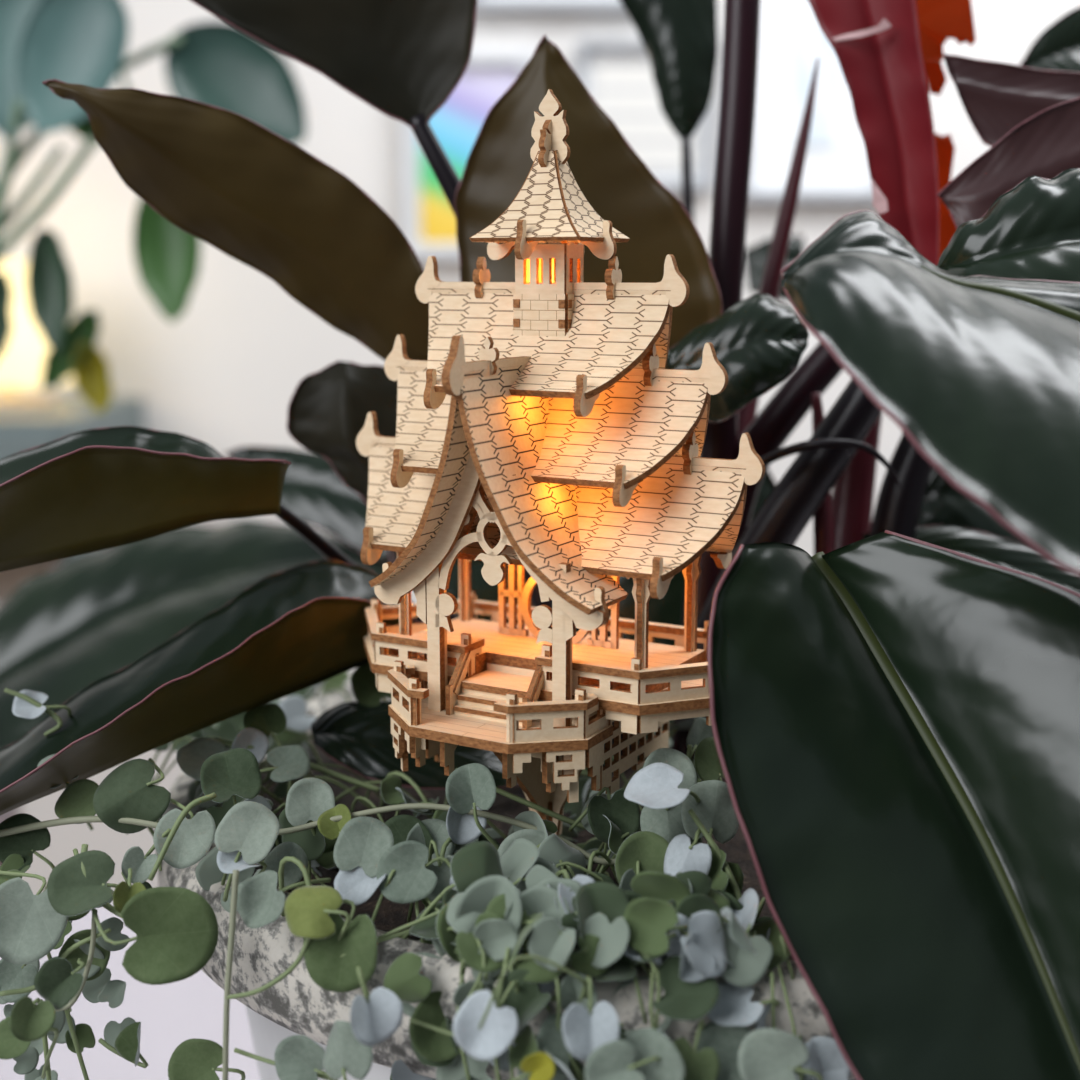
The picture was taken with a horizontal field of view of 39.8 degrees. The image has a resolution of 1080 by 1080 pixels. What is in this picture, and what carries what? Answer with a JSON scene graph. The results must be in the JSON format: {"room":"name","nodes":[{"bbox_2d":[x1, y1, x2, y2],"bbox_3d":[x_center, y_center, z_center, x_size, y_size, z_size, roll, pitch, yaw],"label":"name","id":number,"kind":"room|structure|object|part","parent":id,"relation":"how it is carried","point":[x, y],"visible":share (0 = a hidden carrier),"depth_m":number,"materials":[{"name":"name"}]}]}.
{"room":"living room","nodes":[
{"label":"living room","id":0,"kind":"room"},
{"bbox_2d":[0,0,1079,894],"bbox_3d":[0.000,-0.409,1.755,3.800,2.700,0.100,0,10,0],"label":"wall","id":1,"kind":"structure","parent":0,"point":[224,375],"depth_m":1.72,"materials":[{"name":"white paint"}]},
{"bbox_2d":[0,397,143,559],"bbox_3d":[-0.865,-0.071,1.608,0.800,0.140,0.306,0,10,0],"label":"sideboard","id":2,"kind":"object","parent":1,"relation":"attached to","point":[19,432],"visible":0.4,"depth_m":1.51,"materials":[{"name":"grey"}]},
{"bbox_3d":[-0.665,-0.047,1.475,0.380,0.116,0.014,0,10,0],"label":"drawer","id":3,"kind":"part","parent":2,"relation":"part of","materials":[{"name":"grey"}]},
{"bbox_2d":[0,262,73,413],"bbox_3d":[-0.567,-0.216,1.577,0.150,0.155,0.150,0,10,0],"label":"table lamp","id":4,"kind":"object","parent":2,"relation":"on","point":[22,361],"visible":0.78,"depth_m":1.52,"materials":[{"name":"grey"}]},
{"bbox_2d":[403,52,533,257],"bbox_3d":[-0.079,-0.434,1.688,0.149,0.226,0.020,0,10,0],"label":"framed picture","id":5,"kind":"object","parent":1,"relation":"attached to","point":[430,221],"visible":0.35,"depth_m":1.68,"materials":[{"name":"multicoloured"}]},
{"bbox_2d":[420,70,519,241],"bbox_3d":[-0.079,-0.434,1.690,0.113,0.190,0.002,0,10,0],"label":"print","id":6,"kind":"object","parent":5,"relation":"attached to","point":[457,124],"depth_m":1.68},
{"bbox_2d":[477,0,624,10],"bbox_3d":[0.023,-0.682,1.643,0.198,0.184,0.020,0,10,0],"label":"framed picture","id":7,"kind":"object","parent":1,"relation":"attached to","point":[482,5],"visible":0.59,"depth_m":1.65,"materials":[{"name":"grey"}]},
{"bbox_2d":[577,40,713,190],"bbox_3d":[0.118,-0.478,1.680,0.152,0.163,0.020,0,10,0],"label":"framed picture","id":8,"kind":"object","parent":1,"relation":"attached to","point":[617,74],"visible":0.39,"depth_m":1.68,"materials":[{"name":"grey"}]},
{"bbox_2d":[593,58,695,173],"bbox_3d":[0.118,-0.478,1.682,0.116,0.127,0.002,0,10,0],"label":"print","id":9,"kind":"object","parent":8,"relation":"attached to","point":[624,88],"depth_m":1.68},
{"bbox_2d":[749,0,872,200],"bbox_3d":[0.312,-0.575,1.662,0.173,0.382,0.020,0,10,0],"label":"framed picture","id":10,"kind":"object","parent":1,"relation":"attached to","point":[791,38],"visible":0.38,"depth_m":1.68,"materials":[{"name":"grey"}]},
{"bbox_3d":[0.312,-0.575,1.662,0.173,0.382,0.020,0,10,0],"label":"frame","id":11,"kind":"part","parent":10,"relation":"part of","materials":[{"name":"grey"}]},
{"bbox_2d":[793,0,841,145],"bbox_3d":[0.312,-0.575,1.664,0.053,0.262,0.002,0,10,0],"label":"print","id":12,"kind":"object","parent":10,"relation":"attached to","point":[810,43],"depth_m":1.67},
{"bbox_3d":[0.000,1.276,0.307,3.800,0.100,3.350,0,10,0],"label":"floor","id":13,"kind":"structure","parent":0,"visible":0},
{"bbox_2d":[0,900,259,1079],"bbox_3d":[0.200,0.738,0.540,1.700,0.875,0.940,0,10,0],"label":"table","id":14,"kind":"object","parent":13,"relation":"on","point":[170,1014],"visible":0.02,"depth_m":0.78,"materials":[{"name":"grey paint"}]},
{"bbox_2d":[0,0,306,865],"bbox_3d":[-0.311,-0.065,0.929,0.331,0.567,0.150,0,10,0],"label":"potted houseplant","id":15,"kind":"object","parent":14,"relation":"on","point":[84,42],"visible":0.82,"depth_m":0.93,"materials":[{"name":"leaf"},{"name":"plant stem"}]},
{"bbox_3d":[-0.402,0.135,0.965,0.150,0.160,0.150,0,10,0],"label":"pot","id":16,"kind":"part","parent":15,"relation":"part of","materials":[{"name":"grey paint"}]},
{"bbox_3d":[-0.336,-0.218,0.931,0.036,0.111,0.008,0,10,0],"label":"stem","id":17,"kind":"part","parent":15,"relation":"part of","materials":[{"name":"green plant"}]},
{"bbox_3d":[-0.329,-0.215,0.942,0.060,0.067,0.012,0,10,0],"label":"stem","id":18,"kind":"part","parent":15,"relation":"part of","materials":[{"name":"green plant"}]},
{"bbox_3d":[-0.331,-0.191,0.937,0.111,0.123,0.014,0,10,0],"label":"stem","id":19,"kind":"part","parent":15,"relation":"part of","materials":[{"name":"green plant"}]},
{"bbox_3d":[-0.298,-0.246,0.938,0.151,0.141,0.014,0,10,0],"label":"stem","id":20,"kind":"part","parent":15,"relation":"part of","materials":[{"name":"green plant"}]},
{"bbox_3d":[-0.250,-0.260,0.940,0.036,0.073,0.004,4,11,23],"label":"stem","id":21,"kind":"part","parent":15,"relation":"part of","materials":[{"name":"green"}]},
{"bbox_2d":[156,687,856,1079],"bbox_3d":[0.030,0.185,0.503,0.301,0.226,0.301,0,10,0],"label":"planter","id":22,"kind":"object","parent":14,"relation":"on","point":[295,1005],"visible":0.12,"depth_m":0.36,"materials":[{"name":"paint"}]},
{"bbox_2d":[255,731,793,966],"bbox_3d":[0.030,0.076,0.483,0.259,0.009,0.259,0,10,0],"label":"soil","id":23,"kind":"object","parent":22,"relation":"in","point":[391,915],"visible":0.04,"depth_m":0.43,"materials":[{"name":"black soil"}]},
{"bbox_2d":[0,663,850,1079],"bbox_3d":[-0.019,0.086,0.475,0.261,0.105,0.330,0,10,0],"label":"trailing plant","id":24,"kind":"object","parent":23,"relation":"in","point":[524,908],"visible":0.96,"depth_m":0.36,"materials":[{"name":"green leaf"},{"name":"silvery leaf"},{"name":"green plant stem"}]},
{"bbox_2d":[0,0,1079,1079],"bbox_3d":[-0.010,-0.051,0.500,0.494,0.344,0.468,0,10,0],"label":"philodendron","id":25,"kind":"object","parent":23,"relation":"on","point":[895,705],"visible":0.82,"depth_m":0.43,"materials":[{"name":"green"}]},
{"bbox_3d":[0.059,-0.056,0.495,0.014,0.267,0.073,3,11,18],"label":"stem","id":26,"kind":"part","parent":25,"relation":"part of","materials":[{"name":"black"}]},
{"bbox_3d":[0.085,-0.038,0.501,0.065,0.091,0.016,-3,11,-18],"label":"stem","id":27,"kind":"part","parent":25,"relation":"part of","materials":[{"name":"black"}]},
{"bbox_3d":[0.084,-0.012,0.474,0.087,0.134,0.027,0,10,0],"label":"stem","id":28,"kind":"part","parent":25,"relation":"part of","materials":[{"name":"black"}]},
{"bbox_3d":[0.092,-0.014,0.484,0.007,0.067,0.017,-1,10,-7],"label":"stem","id":29,"kind":"part","parent":25,"relation":"part of","materials":[{"name":"red"}]},
{"bbox_3d":[0.105,-0.016,0.502,0.015,0.076,0.033,5,11,24],"label":"stem","id":30,"kind":"part","parent":25,"relation":"part of","materials":[{"name":"red plant"}]},
{"bbox_3d":[0.122,-0.019,0.490,0.036,0.066,0.016,-6,12,-32],"label":"stem","id":31,"kind":"part","parent":25,"relation":"part of","materials":[{"name":"black"}]},
{"bbox_2d":[356,89,764,835],"bbox_3d":[-0.004,-0.007,0.395,0.125,0.220,0.074,6,12,29],"label":"house","id":32,"kind":"object","parent":23,"relation":"on","point":[544,429],"visible":0.98,"depth_m":0.38,"materials":[{"name":"brown wood"}]},
{"bbox_3d":[-0.048,0.023,0.440,0.002,0.011,0.002,6,12,29],"label":"rail post","id":33,"kind":"part","parent":32,"relation":"part of","materials":[{"name":"beige wood"}]},
{"bbox_3d":[-0.044,0.028,0.412,0.002,0.011,0.002,6,12,29],"label":"rail post","id":34,"kind":"part","parent":32,"relation":"part of","materials":[{"name":"brown wood"}]},
{"bbox_3d":[-0.038,0.038,0.401,0.002,0.012,0.002,6,12,29],"label":"rail post","id":35,"kind":"part","parent":32,"relation":"part of","materials":[{"name":"beige wood"}]},
{"bbox_3d":[-0.038,0.014,0.415,0.005,0.030,0.005,-2,11,-12],"label":"eave post","id":36,"kind":"part","parent":32,"relation":"part of","materials":[{"name":"brown wood"}]},
{"bbox_3d":[-0.035,0.037,0.392,0.008,0.002,0.027,-3,11,-14],"label":"handrail","id":37,"kind":"part","parent":32,"relation":"part of","materials":[{"name":"brown wood"}]},
{"bbox_3d":[-0.032,0.042,0.384,0.002,0.012,0.002,6,12,29],"label":"rail post","id":38,"kind":"part","parent":32,"relation":"part of","materials":[{"name":"brown wood"}]},
{"bbox_3d":[-0.032,0.037,0.411,0.002,0.012,0.002,6,12,29],"label":"rail post","id":39,"kind":"part","parent":32,"relation":"part of","materials":[{"name":"beige wood"}]},
{"bbox_3d":[-0.021,0.047,0.430,0.002,0.026,0.042,6,12,29],"label":"lattice panel","id":40,"kind":"part","parent":32,"relation":"part of","materials":[{"name":"beige wood"}]},
{"bbox_3d":[-0.022,0.009,0.441,0.005,0.030,0.005,-2,11,-12],"label":"eave post","id":41,"kind":"part","parent":32,"relation":"part of","materials":[{"name":"brown wood"}]},
{"bbox_3d":[-0.020,0.031,0.399,0.002,0.011,0.002,6,12,29],"label":"rail post","id":42,"kind":"part","parent":32,"relation":"part of","materials":[{"name":"brown wood"}]},
{"bbox_3d":[-0.021,0.021,0.451,0.002,0.011,0.002,6,12,29],"label":"rail post","id":43,"kind":"part","parent":32,"relation":"part of","materials":[{"name":"brown wood"}]},
{"bbox_3d":[-0.005,-0.091,0.395,0.015,0.023,0.028,6,12,29],"label":"roof panel","id":44,"kind":"part","parent":32,"relation":"part of","materials":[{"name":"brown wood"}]},
{"bbox_3d":[-0.007,0.044,0.370,0.002,0.012,0.002,6,12,29],"label":"rail post","id":45,"kind":"part","parent":32,"relation":"part of","materials":[{"name":"beige wood"}]},
{"bbox_3d":[-0.001,-0.089,0.383,0.032,0.023,0.014,6,12,29],"label":"roof panel","id":46,"kind":"part","parent":32,"relation":"part of","materials":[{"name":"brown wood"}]},
{"bbox_3d":[0.002,0.026,0.412,0.121,0.002,0.050,6,12,29],"label":"handrail","id":47,"kind":"part","parent":32,"relation":"part of","materials":[{"name":"brown wood"}]},
{"bbox_3d":[0.002,0.041,0.372,0.027,0.002,0.008,-3,11,-16],"label":"handrail","id":48,"kind":"part","parent":32,"relation":"part of","materials":[{"name":"brown wood"}]},
{"bbox_3d":[0.002,0.033,0.387,0.002,0.011,0.002,6,12,29],"label":"rail post","id":49,"kind":"part","parent":32,"relation":"part of","materials":[{"name":"beige wood"}]},
{"bbox_3d":[0.007,-0.091,0.397,0.032,0.023,0.013,6,12,29],"label":"roof panel","id":50,"kind":"part","parent":32,"relation":"part of","materials":[{"name":"brown wood"}]},
{"bbox_3d":[0.010,0.043,0.374,0.002,0.012,0.002,6,12,29],"label":"rail post","id":51,"kind":"part","parent":32,"relation":"part of","materials":[{"name":"beige wood"}]},
{"bbox_3d":[0.011,-0.089,0.386,0.015,0.023,0.028,6,12,29],"label":"roof panel","id":52,"kind":"part","parent":32,"relation":"part of","materials":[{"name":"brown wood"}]},
{"bbox_3d":[0.017,0.042,0.384,0.002,0.012,0.002,6,12,29],"label":"rail post","id":53,"kind":"part","parent":32,"relation":"part of","materials":[{"name":"beige wood"}]},
{"bbox_3d":[0.026,0.052,0.404,0.002,0.026,0.042,6,12,29],"label":"lattice panel","id":54,"kind":"part","parent":32,"relation":"part of","materials":[{"name":"beige wood"}]},
{"bbox_3d":[0.024,0.035,0.374,0.002,0.011,0.002,6,12,29],"label":"rail post","id":55,"kind":"part","parent":32,"relation":"part of","materials":[{"name":"beige wood"}]},
{"bbox_3d":[0.026,0.021,0.379,0.005,0.030,0.005,-2,11,-12],"label":"eave post","id":56,"kind":"part","parent":32,"relation":"part of","materials":[{"name":"brown wood"}]},
{"bbox_3d":[0.041,0.016,0.406,0.005,0.030,0.005,-3,11,-18],"label":"eave post","id":57,"kind":"part","parent":32,"relation":"part of","materials":[{"name":"brown wood"}]},
{"bbox_3d":[0.047,0.028,0.413,0.002,0.011,0.002,6,12,29],"label":"rail post","id":58,"kind":"part","parent":32,"relation":"part of","materials":[{"name":"brown wood"}]}
]}

